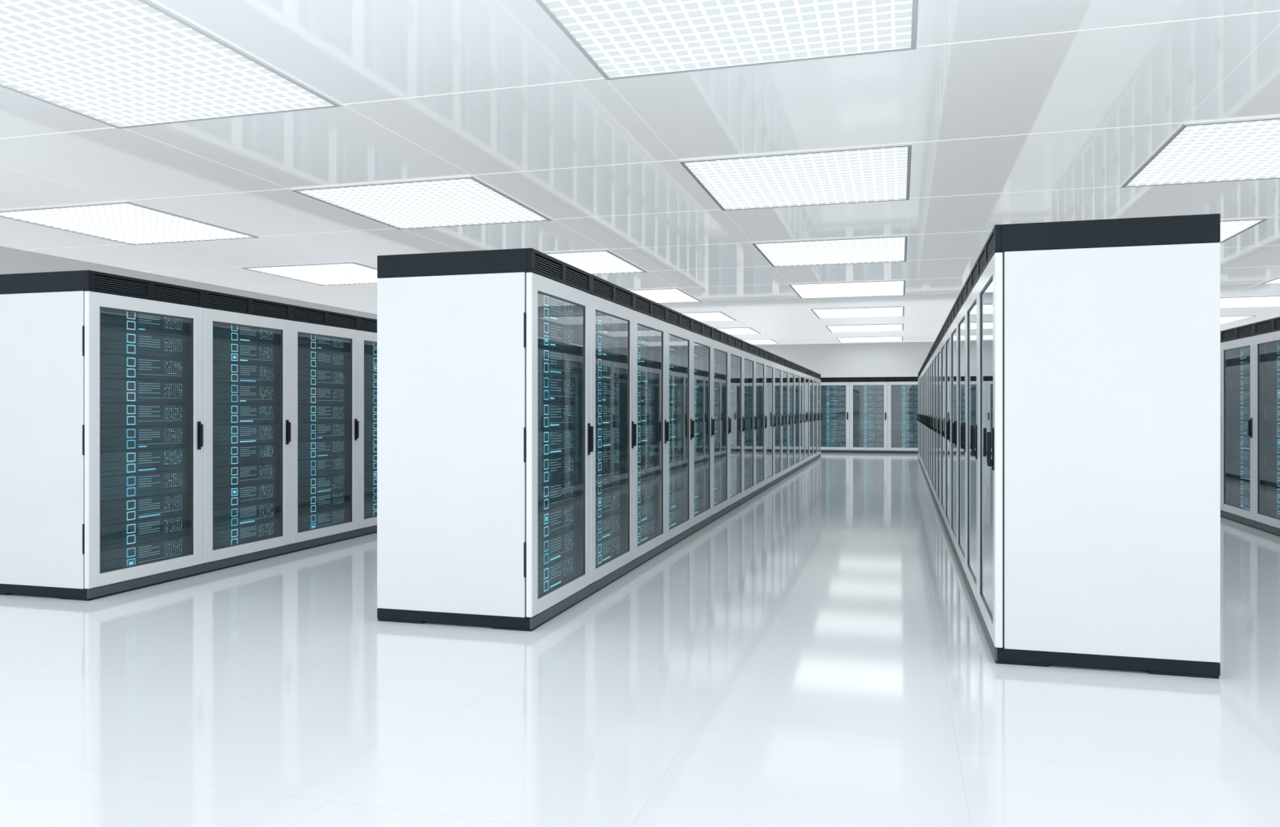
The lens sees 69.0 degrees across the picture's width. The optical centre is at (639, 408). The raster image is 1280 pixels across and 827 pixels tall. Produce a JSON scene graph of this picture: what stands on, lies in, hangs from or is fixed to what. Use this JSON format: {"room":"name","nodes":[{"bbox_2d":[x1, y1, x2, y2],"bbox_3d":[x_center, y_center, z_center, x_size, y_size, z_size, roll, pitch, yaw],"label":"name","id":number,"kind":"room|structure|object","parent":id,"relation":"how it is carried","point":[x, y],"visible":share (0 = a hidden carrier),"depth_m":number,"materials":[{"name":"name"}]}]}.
{"room":"server room","nodes":[
{"label":"server room","id":0,"kind":"room"},
{"bbox_2d":[0,245,377,319],"bbox_3d":[-7.285,-0.397,15.009,0.100,3.346,35.000,0,0,16],"label":"wall","id":1,"kind":"structure","parent":0,"point":[12,260],"depth_m":13.37,"materials":[{"name":"white paint"}]},
{"bbox_2d":[0,0,1279,344],"bbox_3d":[2.684,-2.069,12.228,20.600,0.002,35.000,0,0,16],"label":"trim","id":2,"kind":"structure","parent":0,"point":[917,46],"depth_m":7.74,"materials":[{"name":"white metal"}]},
{"bbox_2d":[0,452,1279,826],"bbox_3d":[2.698,1.326,12.277,20.800,0.100,35.100,0,0,16],"label":"floor","id":3,"kind":"structure","parent":0,"point":[817,652],"depth_m":4.02,"materials":[{"name":"tile"}]},
{"bbox_2d":[0,270,204,600],"bbox_3d":[-3.987,0.176,6.826,1.032,2.200,1.069,0,0,16],"label":"rack","id":4,"kind":"object","parent":3,"relation":"on","point":[102,374],"visible":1,"depth_m":6.37,"materials":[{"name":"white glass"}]},
{"bbox_2d":[201,289,291,573],"bbox_3d":[-3.699,0.176,7.856,1.032,2.200,1.069,0,0,16],"label":"rack","id":5,"kind":"object","parent":3,"relation":"on","point":[247,340],"visible":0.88,"depth_m":7.77,"materials":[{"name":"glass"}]},
{"bbox_2d":[290,304,359,552],"bbox_3d":[-3.412,0.176,8.887,1.032,2.200,1.069,0,0,16],"label":"rack","id":6,"kind":"object","parent":3,"relation":"on","point":[325,423],"visible":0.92,"depth_m":8.84,"materials":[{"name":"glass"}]},
{"bbox_2d":[357,315,377,537],"bbox_3d":[-3.124,0.176,9.918,1.032,2.200,1.069,0,0,16],"label":"rack","id":7,"kind":"object","parent":3,"relation":"on","point":[367,330],"visible":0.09,"depth_m":9.55,"materials":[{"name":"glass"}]},
{"bbox_2d":[377,248,593,631],"bbox_3d":[-0.943,0.176,5.976,1.032,2.200,1.069,0,0,16],"label":"rack","id":8,"kind":"object","parent":3,"relation":"on","point":[485,431],"visible":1,"depth_m":5.50,"materials":[{"name":"white metal"}]},
{"bbox_2d":[590,274,636,595],"bbox_3d":[-0.655,0.176,7.007,1.032,2.200,1.069,0,0,16],"label":"rack","id":9,"kind":"object","parent":3,"relation":"on","point":[612,305],"visible":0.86,"depth_m":7.06,"materials":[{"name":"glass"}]},
{"bbox_2d":[632,293,668,569],"bbox_3d":[-0.368,0.176,8.038,1.032,2.200,1.069,0,0,16],"label":"rack","id":10,"kind":"object","parent":3,"relation":"on","point":[650,316],"visible":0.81,"depth_m":8.11,"materials":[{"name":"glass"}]},
{"bbox_2d":[665,306,693,549],"bbox_3d":[-0.080,0.176,9.069,1.032,2.200,1.069,0,0,16],"label":"rack","id":11,"kind":"object","parent":3,"relation":"on","point":[679,326],"visible":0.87,"depth_m":9.19,"materials":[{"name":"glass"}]},
{"bbox_2d":[691,318,714,534],"bbox_3d":[0.207,0.176,10.099,1.032,2.200,1.069,0,0,16],"label":"rack","id":12,"kind":"object","parent":3,"relation":"on","point":[702,333],"visible":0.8,"depth_m":10.31,"materials":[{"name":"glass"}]},
{"bbox_2d":[711,327,731,522],"bbox_3d":[0.495,0.176,11.130,1.032,2.200,1.069,0,0,16],"label":"rack","id":13,"kind":"object","parent":3,"relation":"on","point":[720,339],"visible":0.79,"depth_m":11.40,"materials":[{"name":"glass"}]},
{"bbox_2d":[728,334,745,511],"bbox_3d":[0.782,0.176,12.160,1.032,2.200,1.069,0,0,16],"label":"rack","id":14,"kind":"object","parent":3,"relation":"on","point":[735,344],"visible":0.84,"depth_m":12.41,"materials":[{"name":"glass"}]},
{"bbox_2d":[742,340,756,503],"bbox_3d":[1.070,0.176,13.191,1.032,2.200,1.069,0,0,16],"label":"rack","id":15,"kind":"object","parent":3,"relation":"on","point":[748,349],"visible":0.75,"depth_m":13.47,"materials":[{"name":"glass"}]},
{"bbox_2d":[755,346,766,496],"bbox_3d":[1.357,0.176,14.222,1.032,2.200,1.069,0,0,16],"label":"rack","id":16,"kind":"object","parent":3,"relation":"on","point":[760,353],"visible":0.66,"depth_m":14.09,"materials":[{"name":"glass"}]},
{"bbox_2d":[764,350,775,489],"bbox_3d":[1.645,0.176,15.252,1.032,2.200,1.069,0,0,16],"label":"rack","id":17,"kind":"object","parent":3,"relation":"on","point":[769,359],"visible":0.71,"depth_m":15.15,"materials":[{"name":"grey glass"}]},
{"bbox_2d":[773,354,783,484],"bbox_3d":[1.932,0.176,16.283,1.032,2.200,1.069,0,0,16],"label":"rack","id":18,"kind":"object","parent":3,"relation":"on","point":[777,362],"visible":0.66,"depth_m":16.18,"materials":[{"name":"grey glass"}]},
{"bbox_2d":[782,357,790,479],"bbox_3d":[2.220,0.176,17.314,1.032,2.200,1.069,0,0,16],"label":"rack","id":19,"kind":"object","parent":3,"relation":"on","point":[784,362],"visible":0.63,"depth_m":17.23,"materials":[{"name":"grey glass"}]},
{"bbox_2d":[788,360,795,475],"bbox_3d":[2.507,0.176,18.344,1.032,2.200,1.069,0,0,16],"label":"rack","id":20,"kind":"object","parent":3,"relation":"on","point":[791,365],"visible":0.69,"depth_m":18.27,"materials":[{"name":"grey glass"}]},
{"bbox_2d":[794,363,801,472],"bbox_3d":[2.795,0.176,19.375,1.032,2.200,1.069,0,0,16],"label":"rack","id":21,"kind":"object","parent":3,"relation":"on","point":[798,416],"visible":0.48,"depth_m":19.30,"materials":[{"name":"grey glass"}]},
{"bbox_2d":[800,365,806,468],"bbox_3d":[3.082,0.176,20.406,1.032,2.200,1.069,0,0,16],"label":"rack","id":22,"kind":"object","parent":3,"relation":"on","point":[802,413],"visible":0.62,"depth_m":20.28,"materials":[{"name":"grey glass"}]},
{"bbox_2d":[804,367,810,466],"bbox_3d":[3.370,0.176,21.436,1.032,2.200,1.069,0,0,16],"label":"rack","id":23,"kind":"object","parent":3,"relation":"on","point":[806,371],"visible":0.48,"depth_m":21.36,"materials":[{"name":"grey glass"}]},
{"bbox_2d":[809,369,814,462],"bbox_3d":[3.657,0.176,22.467,1.032,2.200,1.069,0,0,16],"label":"rack","id":24,"kind":"object","parent":3,"relation":"on","point":[811,372],"visible":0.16,"depth_m":22.48,"materials":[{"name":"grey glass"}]},
{"bbox_2d":[813,371,818,460],"bbox_3d":[3.945,0.176,23.498,1.032,2.200,1.069,0,0,16],"label":"rack","id":25,"kind":"object","parent":3,"relation":"on","point":[816,415],"visible":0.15,"depth_m":23.45,"materials":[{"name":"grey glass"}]},
{"bbox_2d":[817,373,822,458],"bbox_3d":[4.232,0.176,24.528,1.032,2.200,1.069,0,0,16],"label":"rack","id":26,"kind":"object","parent":3,"relation":"on","point":[819,375],"visible":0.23,"depth_m":24.54,"materials":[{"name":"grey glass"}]},
{"bbox_2d":[821,377,849,453],"bbox_3d":[5.721,0.176,27.716,1.069,2.200,1.032,0,0,16],"label":"rack","id":27,"kind":"object","parent":3,"relation":"on","point":[835,391],"visible":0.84,"depth_m":27.29,"materials":[{"name":"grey glass"}]},
{"bbox_2d":[849,377,888,453],"bbox_3d":[6.752,0.176,27.429,1.069,2.200,1.032,0,0,16],"label":"rack","id":28,"kind":"object","parent":3,"relation":"on","point":[868,395],"visible":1,"depth_m":27.03,"materials":[{"name":"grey glass"}]},
{"bbox_2d":[887,376,917,453],"bbox_3d":[7.782,0.176,27.141,1.069,2.200,1.032,0,0,16],"label":"rack","id":29,"kind":"object","parent":3,"relation":"on","point":[902,392],"visible":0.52,"depth_m":26.78,"materials":[{"name":"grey glass"}]},
{"bbox_2d":[917,373,919,457],"bbox_3d":[7.563,0.176,23.600,1.032,2.200,1.069,0,0,16],"label":"rack","id":30,"kind":"object","parent":3,"relation":"on","point":[917,374],"visible":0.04,"depth_m":24.20,"materials":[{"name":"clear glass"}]},
{"bbox_2d":[918,370,919,462],"bbox_3d":[7.276,0.176,22.570,1.032,2.200,1.069,0,0,16],"label":"rack","id":31,"kind":"object","parent":3,"relation":"on","point":[919,371],"visible":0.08,"depth_m":22.23,"materials":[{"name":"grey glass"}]},
{"bbox_2d":[919,368,920,463],"bbox_3d":[6.988,0.176,21.539,1.032,2.200,1.069,0,0,16],"label":"rack","id":32,"kind":"object","parent":3,"relation":"on","point":[920,369],"visible":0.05,"depth_m":21.91,"materials":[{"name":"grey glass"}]},
{"bbox_2d":[920,367,921,466],"bbox_3d":[6.701,0.176,20.508,1.032,2.200,1.069,0,0,16],"label":"rack","id":33,"kind":"object","parent":3,"relation":"on","point":[921,367],"visible":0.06,"depth_m":21.05,"materials":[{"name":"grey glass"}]},
{"bbox_2d":[920,364,923,470],"bbox_3d":[6.413,0.176,19.478,1.032,2.200,1.069,0,0,16],"label":"rack","id":34,"kind":"object","parent":3,"relation":"on","point":[922,364],"visible":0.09,"depth_m":19.14,"materials":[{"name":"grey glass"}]},
{"bbox_2d":[922,362,924,472],"bbox_3d":[6.126,0.176,18.447,1.032,2.200,1.069,0,0,16],"label":"rack","id":35,"kind":"object","parent":3,"relation":"on","point":[923,362],"visible":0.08,"depth_m":18.94,"materials":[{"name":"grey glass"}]},
{"bbox_2d":[924,359,925,476],"bbox_3d":[5.838,0.176,17.416,1.032,2.200,1.069,0,0,16],"label":"rack","id":36,"kind":"object","parent":3,"relation":"on","point":[925,359],"visible":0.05,"depth_m":17.73,"materials":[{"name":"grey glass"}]},
{"bbox_2d":[925,355,927,481],"bbox_3d":[5.551,0.176,16.386,1.032,2.200,1.069,0,0,16],"label":"rack","id":37,"kind":"object","parent":3,"relation":"on","point":[926,356],"visible":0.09,"depth_m":16.68,"materials":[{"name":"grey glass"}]},
{"bbox_2d":[927,352,928,485],"bbox_3d":[5.263,0.176,15.355,1.032,2.200,1.069,0,0,16],"label":"rack","id":38,"kind":"object","parent":3,"relation":"on","point":[928,353],"visible":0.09,"depth_m":15.73,"materials":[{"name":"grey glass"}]},
{"bbox_2d":[928,348,931,492],"bbox_3d":[4.976,0.176,14.324,1.032,2.200,1.069,0,0,16],"label":"rack","id":39,"kind":"object","parent":3,"relation":"on","point":[930,352],"visible":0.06,"depth_m":14.87,"materials":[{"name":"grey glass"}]},
{"bbox_2d":[931,343,934,498],"bbox_3d":[4.688,0.176,13.294,1.032,2.200,1.069,0,0,16],"label":"rack","id":40,"kind":"object","parent":3,"relation":"on","point":[932,347],"visible":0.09,"depth_m":13.79,"materials":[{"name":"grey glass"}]},
{"bbox_2d":[933,337,937,506],"bbox_3d":[4.401,0.176,12.263,1.032,2.200,1.069,0,0,16],"label":"rack","id":41,"kind":"object","parent":3,"relation":"on","point":[935,340],"visible":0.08,"depth_m":12.55,"materials":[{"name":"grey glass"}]},
{"bbox_2d":[937,330,940,515],"bbox_3d":[4.113,0.176,11.232,1.032,2.200,1.069,0,0,16],"label":"rack","id":42,"kind":"object","parent":3,"relation":"on","point":[939,334],"visible":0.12,"depth_m":11.52,"materials":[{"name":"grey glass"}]},
{"bbox_2d":[940,323,945,526],"bbox_3d":[3.826,0.176,10.202,1.032,2.200,1.069,0,0,16],"label":"rack","id":43,"kind":"object","parent":3,"relation":"on","point":[942,331],"visible":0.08,"depth_m":10.58,"materials":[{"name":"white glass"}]},
{"bbox_2d":[944,311,950,542],"bbox_3d":[3.538,0.176,9.171,1.032,2.200,1.069,0,0,16],"label":"rack","id":44,"kind":"object","parent":3,"relation":"on","point":[947,323],"visible":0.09,"depth_m":9.47,"materials":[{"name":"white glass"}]},
{"bbox_2d":[950,299,957,559],"bbox_3d":[3.251,0.176,8.140,1.032,2.200,1.069,0,0,16],"label":"rack","id":45,"kind":"object","parent":3,"relation":"on","point":[953,314],"visible":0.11,"depth_m":8.40,"materials":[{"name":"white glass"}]},
{"bbox_2d":[956,282,966,582],"bbox_3d":[2.963,0.176,7.110,1.032,2.200,1.069,0,0,16],"label":"rack","id":46,"kind":"object","parent":3,"relation":"on","point":[961,300],"visible":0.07,"depth_m":7.31,"materials":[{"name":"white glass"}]},
{"bbox_2d":[965,258,977,614],"bbox_3d":[2.676,0.176,6.079,1.032,2.200,1.069,0,0,16],"label":"rack","id":47,"kind":"object","parent":3,"relation":"on","point":[971,282],"visible":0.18,"depth_m":6.24,"materials":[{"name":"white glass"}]},
{"bbox_2d":[977,213,1220,679],"bbox_3d":[2.388,0.176,5.048,1.032,2.200,1.069,0,0,16],"label":"rack","id":48,"kind":"object","parent":3,"relation":"on","point":[1099,340],"visible":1,"depth_m":4.53,"materials":[{"name":"white metal"}]},
{"bbox_2d":[1220,323,1254,528],"bbox_3d":[7.196,0.176,10.373,1.032,2.200,1.069,0,0,16],"label":"rack","id":49,"kind":"object","parent":3,"relation":"on","point":[1237,346],"visible":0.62,"depth_m":10.67,"materials":[{"name":"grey glass"}]},
{"bbox_2d":[1253,316,1279,536],"bbox_3d":[6.908,0.176,9.342,1.032,2.200,1.069,0,0,16],"label":"rack","id":50,"kind":"object","parent":3,"relation":"on","point":[1266,332],"visible":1,"depth_m":9.82,"materials":[{"name":"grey glass"}]},
{"bbox_2d":[0,0,1279,345],"bbox_3d":[2.698,-2.120,12.277,20.800,0.100,35.100,0,0,16],"label":"ceiling","id":51,"kind":"structure","parent":0,"point":[349,51],"depth_m":7.14,"materials":[{"name":"white paint"}]},
{"bbox_2d":[0,200,258,244],"bbox_3d":[-5.730,-2.062,10.455,1.857,0.015,1.971,0,0,16],"label":"ceiling light panel","id":52,"kind":"object","parent":51,"relation":"in","point":[126,222],"depth_m":10.33,"materials":[{"name":"white plastic"}]},
{"bbox_2d":[0,0,341,128],"bbox_3d":[-3.190,-2.062,5.620,1.857,0.015,1.971,0,0,16],"label":"ceiling light panel","id":53,"kind":"object","parent":51,"relation":"in","point":[117,64],"depth_m":5.63,"materials":[{"name":"white plastic"}]},
{"bbox_2d":[240,262,377,285],"bbox_3d":[-4.662,-2.062,14.282,1.857,0.015,1.971,0,0,16],"label":"ceiling light panel","id":54,"kind":"object","parent":51,"relation":"in","point":[343,273],"depth_m":14.06,"materials":[{"name":"white plastic"}]},
{"bbox_2d":[290,175,551,229],"bbox_3d":[-2.122,-2.062,9.448,1.857,0.015,1.971,0,0,16],"label":"ceiling light panel","id":55,"kind":"object","parent":51,"relation":"in","point":[458,201],"depth_m":9.29,"materials":[{"name":"white plastic"}]},
{"bbox_2d":[543,249,647,274],"bbox_3d":[-1.054,-2.062,13.276,1.857,0.015,1.971,0,0,16],"label":"ceiling light panel","id":56,"kind":"object","parent":51,"relation":"in","point":[597,261],"depth_m":13.04,"materials":[{"name":"white plastic"}]},
{"bbox_2d":[628,288,701,302],"bbox_3d":[0.014,-2.062,17.104,1.857,0.015,1.971,0,0,16],"label":"ceiling light panel","id":57,"kind":"object","parent":51,"relation":"in","point":[663,295],"depth_m":16.88,"materials":[{"name":"white plastic"}]},
{"bbox_2d":[680,311,736,321],"bbox_3d":[1.081,-2.062,20.932,1.857,0.015,1.971,0,0,16],"label":"ceiling light panel","id":58,"kind":"object","parent":51,"relation":"in","point":[699,316],"depth_m":20.73,"materials":[{"name":"white plastic"}]},
{"bbox_2d":[535,0,918,79],"bbox_3d":[0.419,-2.062,4.614,1.857,0.015,1.971,0,0,16],"label":"ceiling light panel","id":59,"kind":"object","parent":51,"relation":"in","point":[620,38],"depth_m":5.08,"materials":[{"name":"white plastic"}]},
{"bbox_2d":[715,327,760,334],"bbox_3d":[2.149,-2.062,24.760,1.857,0.015,1.971,0,0,16],"label":"ceiling light panel","id":60,"kind":"object","parent":51,"relation":"in","point":[732,331],"depth_m":24.58,"materials":[{"name":"white plastic"}]},
{"bbox_2d":[742,338,778,344],"bbox_3d":[3.217,-2.062,28.587,1.857,0.015,1.971,0,0,16],"label":"ceiling light panel","id":61,"kind":"object","parent":51,"relation":"in","point":[753,341],"depth_m":28.43,"materials":[{"name":"white plastic"}]},
{"bbox_2d":[679,142,911,210],"bbox_3d":[1.486,-2.062,8.442,1.857,0.015,1.971,0,0,16],"label":"ceiling light panel","id":62,"kind":"object","parent":51,"relation":"in","point":[878,173],"depth_m":8.28,"materials":[{"name":"white plastic"}]},
{"bbox_2d":[751,235,907,266],"bbox_3d":[2.554,-2.062,12.269,1.857,0.015,1.971,0,0,16],"label":"ceiling light panel","id":63,"kind":"object","parent":51,"relation":"in","point":[883,249],"depth_m":12.17,"materials":[{"name":"white plastic"}]},
{"bbox_2d":[788,280,905,298],"bbox_3d":[3.622,-2.062,16.097,1.857,0.015,1.971,0,0,16],"label":"ceiling light panel","id":64,"kind":"object","parent":51,"relation":"in","point":[890,287],"depth_m":16.02,"materials":[{"name":"white plastic"}]},
{"bbox_2d":[810,306,904,318],"bbox_3d":[4.690,-2.062,19.925,1.857,0.015,1.971,0,0,16],"label":"ceiling light panel","id":65,"kind":"object","parent":51,"relation":"in","point":[895,311],"depth_m":19.85,"materials":[{"name":"white plastic"}]},
{"bbox_2d":[825,323,903,332],"bbox_3d":[5.757,-2.062,23.753,1.857,0.015,1.971,0,0,16],"label":"ceiling light panel","id":66,"kind":"object","parent":51,"relation":"in","point":[870,327],"depth_m":23.66,"materials":[{"name":"white plastic"}]},
{"bbox_2d":[835,336,902,342],"bbox_3d":[6.825,-2.062,27.581,1.857,0.015,1.971,0,0,16],"label":"ceiling light panel","id":67,"kind":"object","parent":51,"relation":"in","point":[870,339],"depth_m":27.50,"materials":[{"name":"white plastic"}]},
{"bbox_2d":[1121,115,1279,187],"bbox_3d":[5.095,-2.062,7.435,1.857,0.015,1.971,0,0,16],"label":"ceiling light panel","id":68,"kind":"object","parent":51,"relation":"in","point":[1244,148],"depth_m":7.56,"materials":[{"name":"white plastic"}]},
{"bbox_2d":[1220,315,1256,324],"bbox_3d":[12.974,-2.062,21.740,1.857,0.015,1.971,0,0,16],"label":"ceiling light panel","id":69,"kind":"object","parent":51,"relation":"in","point":[1224,319],"depth_m":21.21,"materials":[{"name":"white plastic"}]},
{"bbox_2d":[1219,217,1267,243],"bbox_3d":[6.162,-2.062,11.263,1.857,0.015,1.971,0,0,16],"label":"ceiling light panel","id":70,"kind":"object","parent":51,"relation":"in","point":[1229,228],"depth_m":10.49,"materials":[{"name":"white plastic"}]},
{"bbox_2d":[1220,295,1279,307],"bbox_3d":[11.906,-2.062,17.912,1.857,0.015,1.971,0,0,16],"label":"ceiling light panel","id":71,"kind":"object","parent":51,"relation":"in","point":[1266,300],"depth_m":17.89,"materials":[{"name":"white plastic"}]},
{"bbox_2d":[1262,276,1279,284],"bbox_3d":[10.838,-2.062,14.084,1.857,0.015,1.971,0,0,16],"label":"ceiling light panel","id":72,"kind":"object","parent":51,"relation":"in","point":[1277,280],"depth_m":15.04,"materials":[{"name":"white plastic"}]},
{"bbox_2d":[755,342,933,377],"bbox_3d":[7.400,-0.397,29.133,20.800,3.346,0.100,0,0,16],"label":"wall","id":73,"kind":"structure","parent":0,"point":[894,359],"depth_m":29.23,"materials":[{"name":"white paint"}]}
]}

